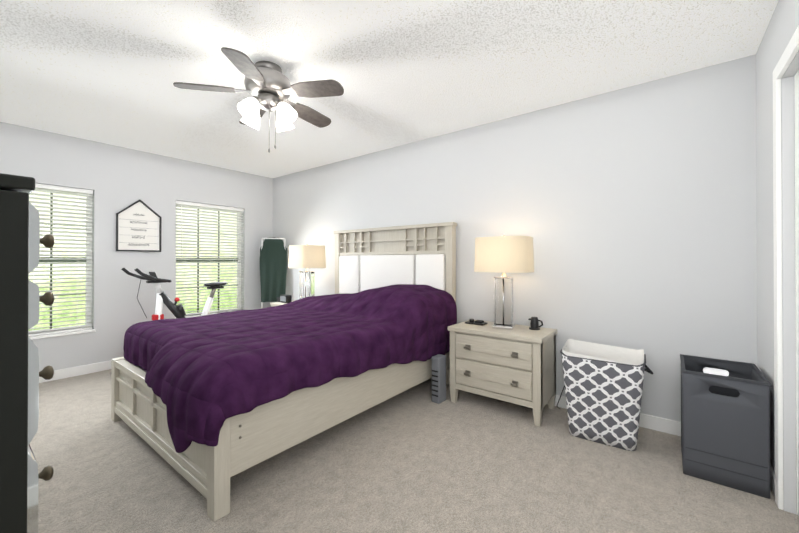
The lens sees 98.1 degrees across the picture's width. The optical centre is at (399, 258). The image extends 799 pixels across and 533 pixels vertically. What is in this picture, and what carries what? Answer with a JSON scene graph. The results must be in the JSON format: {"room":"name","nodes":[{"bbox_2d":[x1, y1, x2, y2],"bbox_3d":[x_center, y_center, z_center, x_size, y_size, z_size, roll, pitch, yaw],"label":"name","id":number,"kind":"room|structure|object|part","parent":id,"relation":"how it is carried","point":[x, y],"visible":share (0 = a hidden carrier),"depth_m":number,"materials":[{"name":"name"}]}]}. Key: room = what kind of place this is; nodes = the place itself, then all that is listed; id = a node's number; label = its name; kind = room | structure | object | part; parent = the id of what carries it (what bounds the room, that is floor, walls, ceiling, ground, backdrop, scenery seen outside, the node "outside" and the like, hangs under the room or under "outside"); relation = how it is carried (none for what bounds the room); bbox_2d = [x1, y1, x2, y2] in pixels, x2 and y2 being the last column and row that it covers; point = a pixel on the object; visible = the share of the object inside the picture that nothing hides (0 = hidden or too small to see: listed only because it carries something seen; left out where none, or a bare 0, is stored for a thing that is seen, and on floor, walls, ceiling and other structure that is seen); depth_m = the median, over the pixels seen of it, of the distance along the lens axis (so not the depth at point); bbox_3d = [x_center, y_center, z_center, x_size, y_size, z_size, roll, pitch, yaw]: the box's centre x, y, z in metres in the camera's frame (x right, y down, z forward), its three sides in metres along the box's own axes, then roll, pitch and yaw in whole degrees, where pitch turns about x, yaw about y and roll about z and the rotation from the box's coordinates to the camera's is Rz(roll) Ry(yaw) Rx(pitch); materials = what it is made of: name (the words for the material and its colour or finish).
{"room":"bedroom","nodes":[
{"label":"bedroom","id":0,"kind":"room"},
{"bbox_2d":[0,122,272,371],"bbox_3d":[-3.052,-0.022,4.007,0.160,2.440,3.410,0,0,38],"label":"wall","id":1,"kind":"structure","parent":0,"point":[115,179],"depth_m":3.84,"materials":[{"name":"white paint"}]},
{"bbox_2d":[28,183,95,339],"bbox_3d":[-3.536,0.018,3.344,0.157,1.497,0.904,0,0,38],"label":"window","id":2,"kind":"structure","parent":1,"relation":"in","point":[51,260],"depth_m":3.52,"materials":[{"name":"white plastic"}]},
{"bbox_2d":[39,360,110,382],"bbox_3d":[-2.979,1.150,3.951,0.017,0.095,3.360,0,0,38],"label":"baseboard","id":3,"kind":"structure","parent":1,"relation":"attached to","point":[106,365],"depth_m":3.55,"materials":[{"name":"white wood"}]},
{"bbox_2d":[116,199,161,251],"bbox_3d":[-2.970,-0.383,3.960,0.022,0.596,0.433,0,0,38],"label":"sign","id":4,"kind":"object","parent":1,"relation":"attached to","point":[139,225],"visible":0.96,"depth_m":3.96,"materials":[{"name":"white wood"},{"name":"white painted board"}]},
{"bbox_2d":[175,200,243,318],"bbox_3d":[-2.530,0.025,4.642,0.157,1.497,0.905,0,0,38],"label":"window","id":5,"kind":"structure","parent":1,"relation":"in","point":[219,209],"depth_m":4.62,"materials":[{"name":"white plastic"}]},
{"bbox_2d":[0,0,777,177],"bbox_3d":[-0.928,-1.290,2.368,5.535,0.080,3.730,0,0,38],"label":"ceiling","id":6,"kind":"structure","parent":0,"point":[401,72],"depth_m":2.19,"materials":[{"name":"white paint"}]},
{"bbox_2d":[173,47,343,152],"bbox_3d":[-0.845,-0.966,2.302,1.023,0.570,0.996,0,0,38],"label":"ceiling fan","id":7,"kind":"object","parent":6,"relation":"hanging from","point":[269,87],"visible":1,"depth_m":2.19,"materials":[{"name":"silver metal"}]},
{"bbox_3d":[-0.860,-0.934,2.269,0.427,0.128,0.427,0,0,38],"label":"glass","id":8,"kind":"part","parent":7,"relation":"part of","materials":[{"name":"white glass"}]},
{"bbox_2d":[30,369,798,532],"bbox_3d":[-0.928,1.220,2.355,5.535,0.060,3.730,0,0,38],"label":"floor","id":9,"kind":"structure","parent":0,"point":[415,459],"depth_m":1.85,"materials":[{"name":"carpet"}]},
{"bbox_2d":[0,173,54,532],"bbox_3d":[-1.191,0.513,0.774,0.920,1.337,0.522,0,0,38],"label":"dresser","id":10,"kind":"object","parent":9,"relation":"on","point":[21,240],"visible":1,"depth_m":0.65,"materials":[{"name":"black wood"}]},
{"bbox_2d":[121,268,227,319],"bbox_3d":[-2.397,0.644,3.870,0.560,1.106,1.210,0,0,38],"label":"exercise bike","id":11,"kind":"object","parent":9,"relation":"on","point":[177,311],"visible":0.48,"depth_m":3.68,"materials":[{"name":"black plastic"}]},
{"bbox_2d":[260,237,286,307],"bbox_3d":[-1.789,0.449,4.917,0.365,1.508,0.220,0,0,-17],"label":"ironing board","id":12,"kind":"object","parent":9,"relation":"on","point":[273,261],"visible":0.92,"depth_m":4.89,"materials":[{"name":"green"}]},
{"bbox_2d":[270,300,294,306],"bbox_3d":[-1.259,0.885,4.432,0.754,0.630,0.465,0,0,38],"label":"nightstand","id":13,"kind":"object","parent":9,"relation":"on","point":[275,304],"visible":0.04,"depth_m":4.44,"materials":[{"name":"beige wood"}]},
{"bbox_2d":[277,294,291,302],"bbox_3d":[-1.515,0.520,4.539,0.235,0.100,0.083,0,0,38],"label":"alarm clock","id":14,"kind":"object","parent":13,"relation":"on","point":[284,298],"visible":0.96,"depth_m":4.48,"materials":[{"name":"black plastic"}]},
{"bbox_2d":[288,243,325,298],"bbox_3d":[-1.175,0.185,4.405,0.430,0.767,0.355,0,0,38],"label":"table lamp","id":15,"kind":"object","parent":13,"relation":"on","point":[306,256],"visible":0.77,"depth_m":4.30,"materials":[{"name":"beige fabric"}]},
{"bbox_3d":[-1.175,-0.026,4.406,0.430,0.280,0.355,0,0,38],"label":"lamp shade","id":16,"kind":"part","parent":15,"relation":"part of","materials":[{"name":"beige fabric"}]},
{"bbox_2d":[111,222,456,521],"bbox_3d":[-0.802,0.420,2.912,1.720,1.545,2.341,0,0,38],"label":"bed","id":17,"kind":"object","parent":9,"relation":"on","point":[207,407],"visible":0.98,"depth_m":2.21,"materials":[{"name":"purple fabric"}]},
{"bbox_2d":[123,284,456,452],"bbox_3d":[-0.824,0.592,2.880,1.729,0.679,2.269,0,0,38],"label":"comforter","id":18,"kind":"object","parent":17,"relation":"on","point":[239,381],"depth_m":2.13,"materials":[{"name":"purple fabric"}]},
{"bbox_2d":[432,354,445,403],"bbox_3d":[0.329,1.002,2.904,0.080,0.380,0.124,0,0,38],"label":"tower fan","id":19,"kind":"object","parent":9,"relation":"on","point":[438,378],"depth_m":2.86,"materials":[{"name":"grey plastic"}]},
{"bbox_2d":[448,320,556,426],"bbox_3d":[0.824,0.877,2.818,0.754,0.630,0.465,0,0,38],"label":"nightstand","id":20,"kind":"object","parent":9,"relation":"on","point":[516,364],"visible":1,"depth_m":2.64,"materials":[{"name":"beige wood"}]},
{"bbox_2d":[465,319,486,325],"bbox_3d":[0.664,0.544,3.004,0.170,0.035,0.100,0,0,38],"label":"tray","id":21,"kind":"object","parent":20,"relation":"on","point":[478,322],"visible":0.98,"depth_m":2.98,"materials":[{"name":"black plastic"}]},
{"bbox_2d":[474,234,533,329],"bbox_3d":[0.853,0.177,2.834,0.430,0.767,0.355,0,0,38],"label":"table lamp","id":22,"kind":"object","parent":20,"relation":"on","point":[503,254],"visible":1,"depth_m":2.73,"materials":[{"name":"beige fabric"}]},
{"bbox_3d":[0.853,-0.034,2.835,0.430,0.280,0.355,0,0,38],"label":"lamp shade","id":23,"kind":"part","parent":22,"relation":"part of","materials":[{"name":"beige fabric"}]},
{"bbox_2d":[528,317,542,329],"bbox_3d":[1.084,0.512,2.754,0.111,0.097,0.084,0,0,38],"label":"mug","id":24,"kind":"object","parent":20,"relation":"on","point":[534,323],"visible":1,"depth_m":2.73,"materials":[{"name":"black ceramic"}]},
{"bbox_2d":[560,339,652,450],"bbox_3d":[1.378,0.890,2.322,0.524,0.594,0.332,0,0,38],"label":"laundry basket","id":25,"kind":"object","parent":9,"relation":"on","point":[603,383],"visible":1,"depth_m":2.23,"materials":[{"name":"white fabric"}]},
{"bbox_2d":[680,354,770,498],"bbox_3d":[1.823,0.900,1.972,0.341,0.571,0.417,0,0,38],"label":"hamper","id":26,"kind":"object","parent":9,"relation":"on","point":[725,422],"visible":1,"depth_m":1.82,"materials":[{"name":"grey"}]},
{"bbox_2d":[272,54,756,421],"bbox_3d":[0.166,-0.023,3.772,5.535,2.440,0.160,0,0,38],"label":"wall","id":27,"kind":"structure","parent":0,"point":[631,211],"depth_m":2.60,"materials":[{"name":"white paint"}]},
{"bbox_2d":[547,394,680,435],"bbox_3d":[0.111,1.149,3.696,5.215,0.095,0.017,0,0,38],"label":"baseboard","id":28,"kind":"structure","parent":27,"relation":"attached to","point":[665,425],"depth_m":2.40,"materials":[{"name":"white wood"}]},
{"bbox_2d":[756,0,798,514],"bbox_3d":[1.197,-0.039,0.715,0.160,2.440,3.410,0,0,38],"label":"wall","id":29,"kind":"structure","parent":0,"point":[783,24],"depth_m":1.65,"materials":[{"name":"white paint"}]},
{"bbox_2d":[770,465,774,497],"bbox_3d":[2.003,1.140,1.893,0.014,0.095,0.510,0,0,38],"label":"baseboard","id":30,"kind":"structure","parent":29,"relation":"attached to","point":[772,475],"depth_m":1.75,"materials":[{"name":"white"}]},
{"bbox_2d":[773,25,798,515],"bbox_3d":[1.582,0.129,1.295,0.093,2.110,0.960,0,0,38],"label":"door frame","id":31,"kind":"structure","parent":29,"relation":"attached to","point":[787,57],"depth_m":1.64,"materials":[{"name":"white wood"}]},
{"label":"outside","id":32,"kind":"structure","parent":0,"visible":0},
{"bbox_2d":[28,191,236,330],"bbox_3d":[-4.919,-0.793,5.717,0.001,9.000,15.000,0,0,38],"label":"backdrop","id":33,"kind":"structure","parent":32,"point":[66,303],"depth_m":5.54,"materials":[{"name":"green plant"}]}
]}

